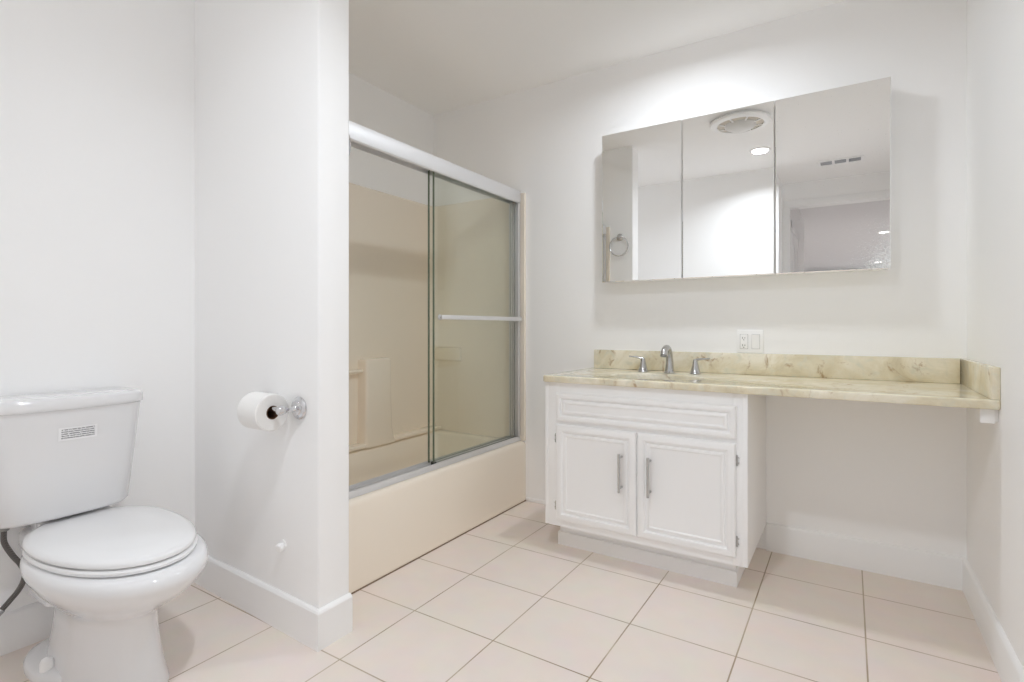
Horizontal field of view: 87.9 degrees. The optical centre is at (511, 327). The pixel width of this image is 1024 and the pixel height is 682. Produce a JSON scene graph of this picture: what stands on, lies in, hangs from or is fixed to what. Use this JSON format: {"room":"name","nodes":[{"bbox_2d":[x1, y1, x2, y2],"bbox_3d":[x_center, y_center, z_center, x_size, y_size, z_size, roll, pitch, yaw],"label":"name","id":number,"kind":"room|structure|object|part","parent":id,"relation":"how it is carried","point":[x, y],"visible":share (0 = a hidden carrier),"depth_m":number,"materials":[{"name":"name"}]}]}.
{"room":"bathroom","nodes":[
{"label":"bathroom","id":0,"kind":"room"},
{"bbox_2d":[0,0,194,612],"bbox_3d":[-1.634,-0.191,1.769,0.120,2.452,1.210,0,0,32],"label":"wall","id":1,"kind":"structure","parent":0,"point":[97,97],"depth_m":1.91,"materials":[{"name":"white paint"}]},
{"bbox_2d":[0,601,53,655],"bbox_3d":[-1.599,0.972,1.699,0.015,0.127,1.130,0,0,32],"label":"baseboard","id":2,"kind":"structure","parent":1,"relation":"attached to","point":[24,626],"depth_m":1.72,"materials":[{"name":"white paint"}]},
{"bbox_2d":[195,0,348,608],"bbox_3d":[-1.022,-0.191,2.040,1.024,2.452,0.125,0,0,32],"label":"wall partition","id":3,"kind":"structure","parent":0,"point":[272,76],"depth_m":1.85,"materials":[{"name":"white paint"}]},
{"bbox_2d":[194,555,352,651],"bbox_3d":[-0.929,0.972,1.972,0.826,0.127,0.140,0,0,32],"label":"baseboard","id":4,"kind":"structure","parent":3,"relation":"attached to","point":[315,628],"depth_m":1.81,"materials":[{"name":"white paint"}]},
{"bbox_2d":[275,540,285,552],"bbox_3d":[-0.790,0.748,1.812,0.034,0.038,0.027,0,0,32],"label":"cap","id":5,"kind":"object","parent":3,"relation":"attached to","point":[281,546],"visible":1,"depth_m":1.80,"materials":[{"name":"white plastic"}]},
{"bbox_2d":[267,397,306,419],"bbox_3d":[-0.810,0.269,1.788,0.270,0.076,0.095,0,0,32],"label":"toilet paper holder","id":6,"kind":"object","parent":3,"relation":"attached to","point":[298,407],"visible":0.52,"depth_m":1.75,"materials":[{"name":"silver metal"}]},
{"bbox_2d":[237,392,288,430],"bbox_3d":[-0.826,0.279,1.764,0.106,0.122,0.122,0,0,32],"label":"toilet paper roll","id":7,"kind":"object","parent":6,"relation":"on","point":[252,409],"visible":0.92,"depth_m":1.73,"materials":[{"name":"white paper"}]},
{"bbox_3d":[-0.735,0.269,1.725,0.032,0.032,0.067,0,0,32],"label":"ball arm","id":8,"kind":"part","parent":6,"relation":"part of","materials":[{"name":"silver metal"}]},
{"bbox_3d":[-0.712,0.269,1.761,0.076,0.076,0.022,0,0,32],"label":"mounting post","id":9,"kind":"part","parent":6,"relation":"part of","materials":[{"name":"silver metal"}]},
{"bbox_2d":[349,73,433,205],"bbox_3d":[-0.973,-0.191,2.963,0.120,2.452,1.486,0,0,32],"label":"wall","id":10,"kind":"structure","parent":0,"point":[371,107],"depth_m":3.22,"materials":[{"name":"white paint"}]},
{"bbox_2d":[0,501,1001,681],"bbox_3d":[-0.359,1.095,1.393,3.120,0.120,3.720,0,0,32],"label":"floor","id":11,"kind":"structure","parent":0,"point":[502,600],"depth_m":1.84,"materials":[{"name":"tile"}]},
{"bbox_2d":[0,386,208,681],"bbox_3d":[-1.227,0.625,1.586,0.750,0.820,0.454,0,0,32],"label":"toilet","id":12,"kind":"object","parent":11,"relation":"on","point":[105,572],"visible":1,"depth_m":1.55,"materials":[{"name":"white ceramic"}]},
{"bbox_2d":[0,528,25,615],"bbox_3d":[-1.556,0.749,1.652,0.039,0.291,0.084,0,0,32],"label":"supply hose","id":13,"kind":"object","parent":12,"relation":"hanging from","point":[3,532],"visible":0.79,"depth_m":1.65,"materials":[{"name":"grey"}]},
{"bbox_3d":[-1.454,0.429,1.718,0.214,0.347,0.421,0,0,32],"label":"tank","id":14,"kind":"part","parent":12,"relation":"part of","materials":[{"name":"white ceramic"}]},
{"bbox_3d":[-1.452,0.235,1.717,0.230,0.040,0.433,0,0,32],"label":"tank lid","id":15,"kind":"part","parent":12,"relation":"part of","materials":[{"name":"white ceramic"}]},
{"bbox_3d":[-1.186,0.619,1.592,0.583,0.027,0.374,0,0,32],"label":"lid","id":16,"kind":"part","parent":12,"relation":"part of","materials":[{"name":"white plastic"}]},
{"bbox_3d":[-1.181,0.642,1.589,0.580,0.017,0.378,0,0,32],"label":"seat","id":17,"kind":"part","parent":12,"relation":"part of","materials":[{"name":"white plastic"}]},
{"bbox_2d":[349,183,525,593],"bbox_3d":[-0.616,0.117,2.737,0.722,1.835,1.482,0,0,32],"label":"bathtub","id":18,"kind":"object","parent":11,"relation":"on","point":[391,527],"visible":0.52,"depth_m":3.17,"materials":[{"name":"beige ceramic"}]},
{"bbox_2d":[349,120,521,498],"bbox_3d":[-0.357,-0.072,2.572,0.089,1.492,1.440,0,0,32],"label":"shower door","id":19,"kind":"structure","parent":18,"relation":"on","point":[362,138],"depth_m":2.65,"materials":[{"name":"silver metal"}]},
{"bbox_3d":[-0.363,-0.777,2.576,0.069,0.081,1.440,0,0,32],"label":"header rail","id":20,"kind":"part","parent":19,"relation":"part of","materials":[{"name":"silver metal"}]},
{"bbox_3d":[-0.199,-0.053,2.864,0.006,1.404,0.740,0,0,32],"label":"glass panel","id":21,"kind":"part","parent":19,"relation":"part of","materials":[{"name":"grey"}]},
{"bbox_3d":[-0.174,-0.053,2.849,0.006,1.404,0.742,0,0,32],"label":"glass panel","id":22,"kind":"part","parent":19,"relation":"part of","materials":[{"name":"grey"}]},
{"bbox_2d":[349,430,525,592],"bbox_3d":[-0.618,0.855,2.737,0.718,0.360,1.482,0,0,32],"label":"basin","id":23,"kind":"object","parent":18,"relation":"in","point":[391,527],"depth_m":2.59,"materials":[{"name":"beige ceramic"}]},
{"bbox_2d":[434,347,460,360],"bbox_3d":[-0.430,0.174,3.466,0.248,0.089,0.018,0,0,32],"label":"soap shelf","id":24,"kind":"object","parent":18,"relation":"attached to","point":[440,353],"depth_m":3.45,"materials":[{"name":"beige"}]},
{"bbox_2d":[545,382,765,587],"bbox_3d":[0.656,0.644,2.458,0.876,0.782,0.590,0,0,32],"label":"vanity cabinet","id":25,"kind":"object","parent":11,"relation":"on","point":[665,479],"visible":0.92,"depth_m":2.22,"materials":[{"name":"white paint"}]},
{"bbox_3d":[0.364,0.664,2.344,0.380,0.437,0.018,0,0,32],"label":"door","id":26,"kind":"part","parent":25,"relation":"part of","materials":[{"name":"white paint"}]},
{"bbox_3d":[0.459,0.619,2.258,0.012,0.163,0.041,0,0,32],"label":"handle","id":27,"kind":"part","parent":25,"relation":"part of","materials":[{"name":"silver metal"}]},
{"bbox_3d":[0.530,0.365,2.238,0.775,0.126,0.018,0,0,32],"label":"drawer","id":28,"kind":"part","parent":25,"relation":"part of","materials":[{"name":"white paint"}]},
{"bbox_3d":[0.565,0.619,2.191,0.012,0.163,0.041,0,0,32],"label":"handle","id":29,"kind":"part","parent":25,"relation":"part of","materials":[{"name":"silver metal"}]},
{"bbox_3d":[0.692,0.664,2.136,0.388,0.437,0.018,0,0,32],"label":"door","id":30,"kind":"part","parent":25,"relation":"part of","materials":[{"name":"white paint"}]},
{"bbox_2d":[543,350,1000,409],"bbox_3d":[0.964,0.188,2.281,1.596,0.130,0.562,0,0,32],"label":"countertop","id":31,"kind":"structure","parent":25,"relation":"on","point":[945,382],"depth_m":2.22,"materials":[{"name":"yellow stone"}]},
{"bbox_2d":[629,345,709,373],"bbox_3d":[0.741,0.153,2.557,0.391,0.138,0.141,0,0,32],"label":"faucet","id":32,"kind":"object","parent":31,"relation":"on","point":[666,351],"visible":1,"depth_m":2.57,"materials":[{"name":"silver metal"}]},
{"bbox_3d":[0.657,0.187,2.661,0.054,0.070,0.054,0,0,32],"label":"handle","id":33,"kind":"part","parent":32,"relation":"part of","materials":[{"name":"silver metal"}]},
{"bbox_3d":[0.746,0.153,2.554,0.056,0.138,0.141,0,0,32],"label":"spout","id":34,"kind":"part","parent":32,"relation":"part of","materials":[{"name":"silver metal"}]},
{"bbox_3d":[0.871,0.187,2.525,0.054,0.070,0.054,0,0,32],"label":"handle","id":35,"kind":"part","parent":32,"relation":"part of","materials":[{"name":"silver metal"}]},
{"bbox_3d":[0.896,0.154,2.502,0.072,0.021,0.014,0,0,42],"label":"lever","id":36,"kind":"part","parent":32,"relation":"part of","materials":[{"name":"silver metal"}]},
{"bbox_2d":[349,0,845,114],"bbox_3d":[-0.332,-1.478,1.435,3.120,0.120,3.620,0,0,32],"label":"ceiling","id":37,"kind":"structure","parent":0,"point":[437,57],"depth_m":2.59,"materials":[{"name":"white paint"}]},
{"bbox_2d":[434,0,966,557],"bbox_3d":[0.606,-0.191,2.913,3.120,2.452,0.120,0,0,32],"label":"wall","id":38,"kind":"structure","parent":0,"point":[888,473],"depth_m":2.40,"materials":[{"name":"white paint"}]},
{"bbox_2d":[602,77,890,282],"bbox_3d":[1.027,-0.622,2.511,1.242,0.772,0.107,0,0,32],"label":"mirror cabinet","id":39,"kind":"object","parent":38,"relation":"attached to","point":[801,184],"visible":1,"depth_m":2.40,"materials":[{"name":"silver metal"}]},
{"bbox_2d":[602,120,681,282],"bbox_3d":[0.650,-0.622,2.691,0.413,0.772,0.005,0,0,33],"label":"mirror glass","id":40,"kind":"object","parent":39,"relation":"attached to","point":[642,167],"depth_m":2.68,"materials":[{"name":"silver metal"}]},
{"bbox_2d":[682,101,773,278],"bbox_3d":[0.997,-0.622,2.472,0.404,0.772,0.005,0,0,32],"label":"mirror glass","id":41,"kind":"object","parent":39,"relation":"attached to","point":[728,155],"depth_m":2.46,"materials":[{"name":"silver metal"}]},
{"bbox_3d":[1.003,-0.622,2.481,0.402,0.770,0.014,0,0,32],"label":"mirror door","id":42,"kind":"part","parent":39,"relation":"part of","materials":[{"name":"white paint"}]},
{"bbox_2d":[775,77,890,273],"bbox_3d":[1.347,-0.622,2.250,0.421,0.772,0.005,0,0,32],"label":"mirror glass","id":43,"kind":"object","parent":39,"relation":"attached to","point":[833,146],"depth_m":2.24,"materials":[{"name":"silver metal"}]},
{"bbox_2d":[526,497,966,590],"bbox_3d":[0.934,0.972,2.624,2.016,0.127,0.015,0,0,32],"label":"baseboard","id":44,"kind":"structure","parent":38,"relation":"attached to","point":[939,569],"depth_m":2.25,"materials":[{"name":"white paint"}]},
{"bbox_2d":[737,330,763,352],"bbox_3d":[1.122,0.067,2.506,0.116,0.108,0.012,0,0,32],"label":"outlet plate","id":45,"kind":"object","parent":38,"relation":"attached to","point":[748,341],"visible":1,"depth_m":2.50,"materials":[{"name":"white plastic"}]},
{"bbox_2d":[740,334,747,348],"bbox_3d":[1.100,0.068,2.519,0.033,0.067,0.003,0,0,32],"label":"receptacle","id":46,"kind":"object","parent":45,"relation":"attached to","point":[743,337],"depth_m":2.52,"materials":[{"name":"white plastic"}]},
{"bbox_2d":[752,334,759,348],"bbox_3d":[1.142,0.068,2.490,0.033,0.067,0.006,0,0,32],"label":"rocker switch","id":47,"kind":"object","parent":45,"relation":"attached to","point":[755,337],"depth_m":2.49,"materials":[{"name":"white plastic"}]},
{"bbox_2d":[594,350,959,383],"bbox_3d":[1.110,0.173,2.509,1.552,0.100,0.020,0,0,32],"label":"backsplash","id":48,"kind":"structure","parent":38,"relation":"attached to","point":[909,369],"depth_m":2.38,"materials":[{"name":"yellow stone"}]},
{"bbox_2d":[967,0,1023,668],"bbox_3d":[0.903,-0.191,0.581,0.120,2.452,3.500,0,0,32],"label":"wall","id":49,"kind":"structure","parent":0,"point":[995,28],"depth_m":1.66,"materials":[{"name":"white paint"}]},
{"bbox_2d":[974,408,998,423],"bbox_3d":[1.509,0.276,1.691,0.044,0.046,0.096,0,0,32],"label":"support block","id":50,"kind":"object","parent":49,"relation":"attached to","point":[981,415],"visible":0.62,"depth_m":1.65,"materials":[{"name":"white paint"}]},
{"bbox_2d":[963,559,1023,681],"bbox_3d":[0.873,0.972,0.659,0.015,0.127,3.369,0,0,32],"label":"baseboard","id":51,"kind":"structure","parent":49,"relation":"attached to","point":[1009,668],"depth_m":1.67,"materials":[{"name":"white paint"}]}
]}

